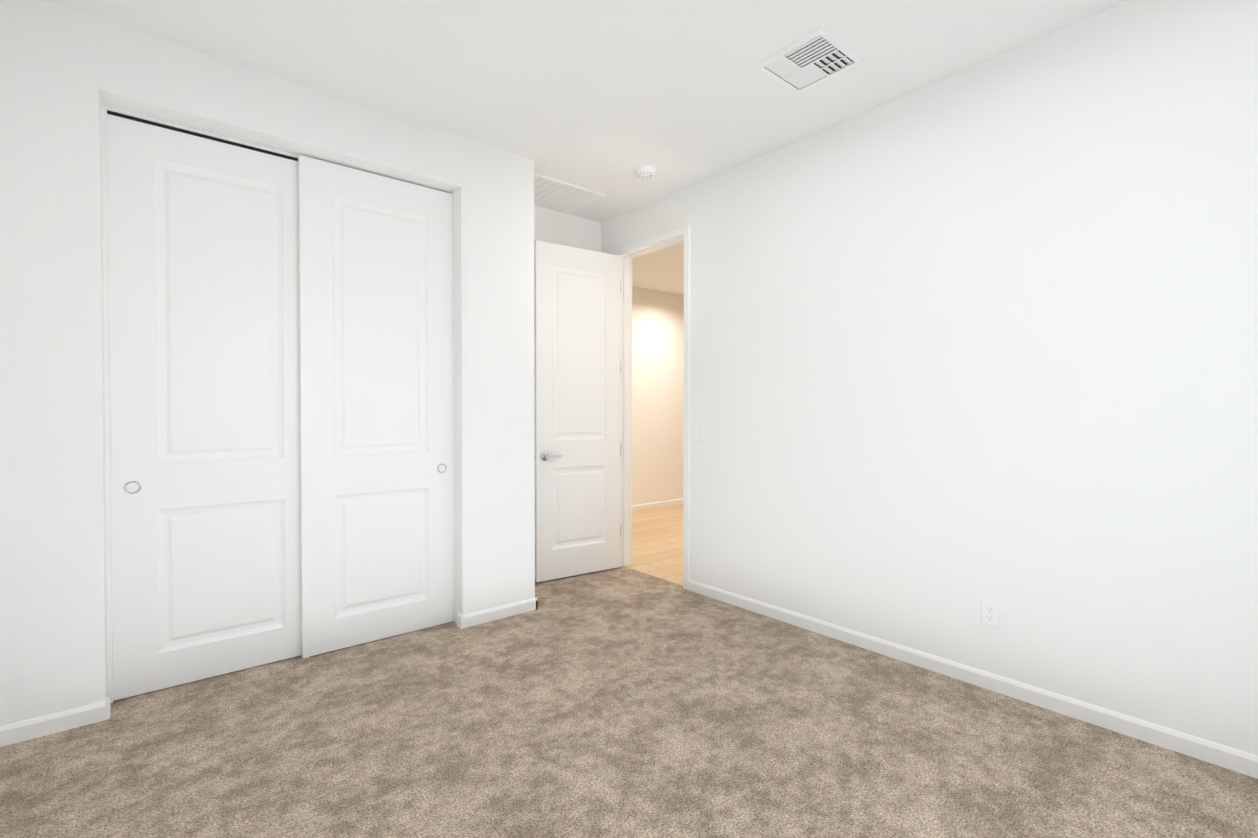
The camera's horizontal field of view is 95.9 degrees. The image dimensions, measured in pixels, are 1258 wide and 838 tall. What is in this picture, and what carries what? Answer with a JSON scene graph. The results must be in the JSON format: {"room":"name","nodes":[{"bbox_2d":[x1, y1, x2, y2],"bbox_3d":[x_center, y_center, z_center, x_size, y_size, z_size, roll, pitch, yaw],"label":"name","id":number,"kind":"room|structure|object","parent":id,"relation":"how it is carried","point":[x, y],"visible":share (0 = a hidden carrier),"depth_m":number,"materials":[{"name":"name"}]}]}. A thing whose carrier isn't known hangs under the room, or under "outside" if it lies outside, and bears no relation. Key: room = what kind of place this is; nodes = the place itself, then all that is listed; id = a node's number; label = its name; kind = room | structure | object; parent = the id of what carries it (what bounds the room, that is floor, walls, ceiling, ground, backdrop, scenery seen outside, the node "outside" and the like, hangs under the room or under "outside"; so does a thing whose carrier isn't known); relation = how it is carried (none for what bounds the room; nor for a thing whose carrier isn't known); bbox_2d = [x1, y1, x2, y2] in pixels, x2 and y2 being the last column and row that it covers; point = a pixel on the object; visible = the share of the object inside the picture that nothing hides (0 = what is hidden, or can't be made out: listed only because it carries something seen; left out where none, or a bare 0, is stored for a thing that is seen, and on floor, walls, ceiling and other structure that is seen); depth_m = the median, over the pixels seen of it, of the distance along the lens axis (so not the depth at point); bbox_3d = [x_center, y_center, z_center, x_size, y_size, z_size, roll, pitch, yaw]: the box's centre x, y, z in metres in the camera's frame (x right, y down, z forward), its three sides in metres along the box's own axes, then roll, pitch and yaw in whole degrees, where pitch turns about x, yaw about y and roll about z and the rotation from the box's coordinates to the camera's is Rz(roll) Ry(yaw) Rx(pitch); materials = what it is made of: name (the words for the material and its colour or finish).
{"room":"empty bedroom","nodes":[
{"label":"empty bedroom","id":0,"kind":"room"},
{"bbox_2d":[0,0,534,725],"bbox_3d":[-1.571,-0.197,2.816,2.398,2.768,0.215,-1,1,-40],"label":"wall","id":1,"kind":"structure","parent":0,"point":[66,74],"depth_m":2.23,"materials":[{"name":"white paint"}]},
{"bbox_2d":[0,701,104,746],"bbox_3d":[-2.203,1.159,2.151,0.324,0.072,0.013,-1,1,-40],"label":"baseboard","id":2,"kind":"structure","parent":1,"relation":"attached to","point":[28,729],"depth_m":2.15,"materials":[{"name":"white wood"}]},
{"bbox_2d":[105,696,110,719],"bbox_3d":[-2.090,1.158,2.277,0.013,0.072,0.060,-1,1,-40],"label":"baseboard return","id":3,"kind":"object","parent":1,"relation":"attached to","point":[107,708],"visible":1,"depth_m":2.26,"materials":[{"name":"white wood"}]},
{"bbox_2d":[107,110,297,160],"bbox_3d":[-1.621,-1.291,2.849,1.471,0.026,0.029,-1,1,-40],"label":"track","id":4,"kind":"object","parent":1,"relation":"attached to","point":[197,134],"visible":0.21,"depth_m":2.56,"materials":[{"name":"black metal"}]},
{"bbox_2d":[107,114,300,700],"bbox_3d":[-1.887,-0.045,2.639,0.775,2.458,0.038,-1,1,-40],"label":"closet door","id":5,"kind":"structure","parent":4,"relation":"hanging from","point":[203,242],"depth_m":2.58,"materials":[{"name":"white paint"}]},
{"bbox_2d":[298,155,453,658],"bbox_3d":[-1.326,-0.050,3.054,0.775,2.492,0.038,-1,1,-40],"label":"closet door","id":6,"kind":"structure","parent":4,"relation":"hanging from","point":[376,385],"depth_m":3.01,"materials":[{"name":"white paint"}]},
{"bbox_2d":[102,105,453,702],"bbox_3d":[-1.620,-0.059,2.853,1.490,2.492,0.098,-1,1,-40],"label":"door frame","id":7,"kind":"object","parent":1,"relation":"attached to","point":[107,400],"visible":0.45,"depth_m":2.37,"materials":[{"name":"white wood"}]},
{"bbox_2d":[457,613,463,628],"bbox_3d":[-0.959,1.147,3.228,0.013,0.072,0.060,-1,1,-40],"label":"baseboard return","id":8,"kind":"object","parent":1,"relation":"attached to","point":[460,620],"visible":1,"depth_m":3.21,"materials":[{"name":"white wood"}]},
{"bbox_2d":[463,597,537,627],"bbox_3d":[-0.754,1.145,3.369,0.482,0.072,0.013,-1,1,-40],"label":"baseboard","id":9,"kind":"structure","parent":1,"relation":"attached to","point":[494,613],"depth_m":3.35,"materials":[{"name":"white wood"}]},
{"bbox_2d":[534,205,600,251],"bbox_3d":[-1.569,-0.205,3.600,3.410,2.768,0.115,-1,1,-40],"label":"wall","id":10,"kind":"structure","parent":0,"point":[556,227],"depth_m":4.42,"materials":[{"name":"white paint"}]},
{"bbox_2d":[45,0,1128,295],"bbox_3d":[0.923,-1.652,3.839,7.554,0.120,6.200,-1,1,-40],"label":"ceiling","id":11,"kind":"structure","parent":0,"point":[605,96],"depth_m":2.50,"materials":[{"name":"white paint"}]},
{"bbox_2d":[534,173,604,212],"bbox_3d":[-0.540,-1.590,4.014,0.600,0.014,0.450,-1,1,-40],"label":"ceiling vent","id":12,"kind":"object","parent":11,"relation":"in","point":[558,194],"visible":0.79,"depth_m":4.02,"materials":[{"name":"white metal"}]},
{"bbox_2d":[635,165,655,177],"bbox_3d":[0.103,-1.569,3.614,0.132,0.042,0.132,-1,1,-40],"label":"smoke detector","id":13,"kind":"object","parent":11,"relation":"attached to","point":[644,171],"visible":1,"depth_m":3.58,"materials":[{"name":"white plastic"}]},
{"bbox_2d":[754,26,864,93],"bbox_3d":[0.796,-1.570,2.512,0.340,0.013,0.340,-1,1,-40],"label":"ceiling vent","id":14,"kind":"object","parent":11,"relation":"in","point":[815,57],"visible":0.98,"depth_m":2.49,"materials":[{"name":"white metal"}]},
{"bbox_2d":[0,566,1257,837],"bbox_3d":[-0.649,1.250,2.550,3.445,0.120,6.200,-1,1,-40],"label":"floor carpet","id":15,"kind":"object","parent":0,"point":[620,702],"visible":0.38,"depth_m":2.05,"materials":[{"name":"beige carpet"}]},
{"bbox_2d":[624,504,682,584],"bbox_3d":[2.241,1.223,4.981,4.109,0.120,6.200,-1,1,-40],"label":"floor","id":16,"kind":"structure","parent":0,"point":[657,542],"depth_m":5.33,"materials":[{"name":"brown wood"}]},
{"bbox_2d":[632,287,683,504],"bbox_3d":[0.314,-0.248,7.318,4.029,2.768,0.115,-1,1,-40],"label":"wall","id":17,"kind":"structure","parent":0,"point":[657,384],"depth_m":7.28,"materials":[{"name":"white paint"}]},
{"bbox_2d":[632,498,682,510],"bbox_3d":[0.311,1.101,7.248,3.914,0.072,0.013,-1,1,-40],"label":"baseboard","id":18,"kind":"structure","parent":17,"relation":"attached to","point":[656,504],"depth_m":7.28,"materials":[{"name":"white wood"}]},
{"bbox_2d":[601,0,1257,755],"bbox_3d":[0.686,-0.206,3.656,0.115,2.768,6.200,-1,1,-40],"label":"wall","id":19,"kind":"structure","parent":0,"point":[965,342],"depth_m":2.42,"materials":[{"name":"white paint"}]},
{"bbox_2d":[534,240,619,581],"bbox_3d":[-0.369,-0.053,4.240,0.719,2.425,0.127,0,1,-34],"label":"entry door","id":20,"kind":"structure","parent":19,"relation":"in","point":[577,394],"depth_m":4.21,"materials":[{"name":"white paint"}]},
{"bbox_2d":[620,281,621,535],"bbox_3d":[-0.076,-0.081,4.473,0.042,2.010,0.002,-1,1,-40],"label":"entry jamb hinge leaves","id":21,"kind":"object","parent":19,"relation":"attached to","point":[620,443],"visible":0.4,"depth_m":4.49,"materials":[{"name":"silver metal"}]},
{"bbox_2d":[615,225,689,589],"bbox_3d":[0.201,-0.077,4.235,0.141,2.497,0.807,-1,1,-40],"label":"door frame","id":22,"kind":"structure","parent":19,"relation":"attached to","point":[625,408],"depth_m":4.48,"materials":[{"name":"white wood"}]},
{"bbox_2d":[688,580,1257,778],"bbox_3d":[1.485,1.154,2.622,0.013,0.072,3.335,-1,1,-40],"label":"baseboard","id":23,"kind":"structure","parent":19,"relation":"attached to","point":[1230,758],"depth_m":2.40,"materials":[{"name":"white wood"}]},
{"bbox_2d":[981,599,999,628],"bbox_3d":[1.589,0.858,2.499,0.008,0.117,0.073,-1,1,-40],"label":"duplex electrical outlet","id":24,"kind":"object","parent":19,"relation":"attached to","point":[990,613],"visible":1,"depth_m":2.50,"materials":[{"name":"white plastic"}]}
]}

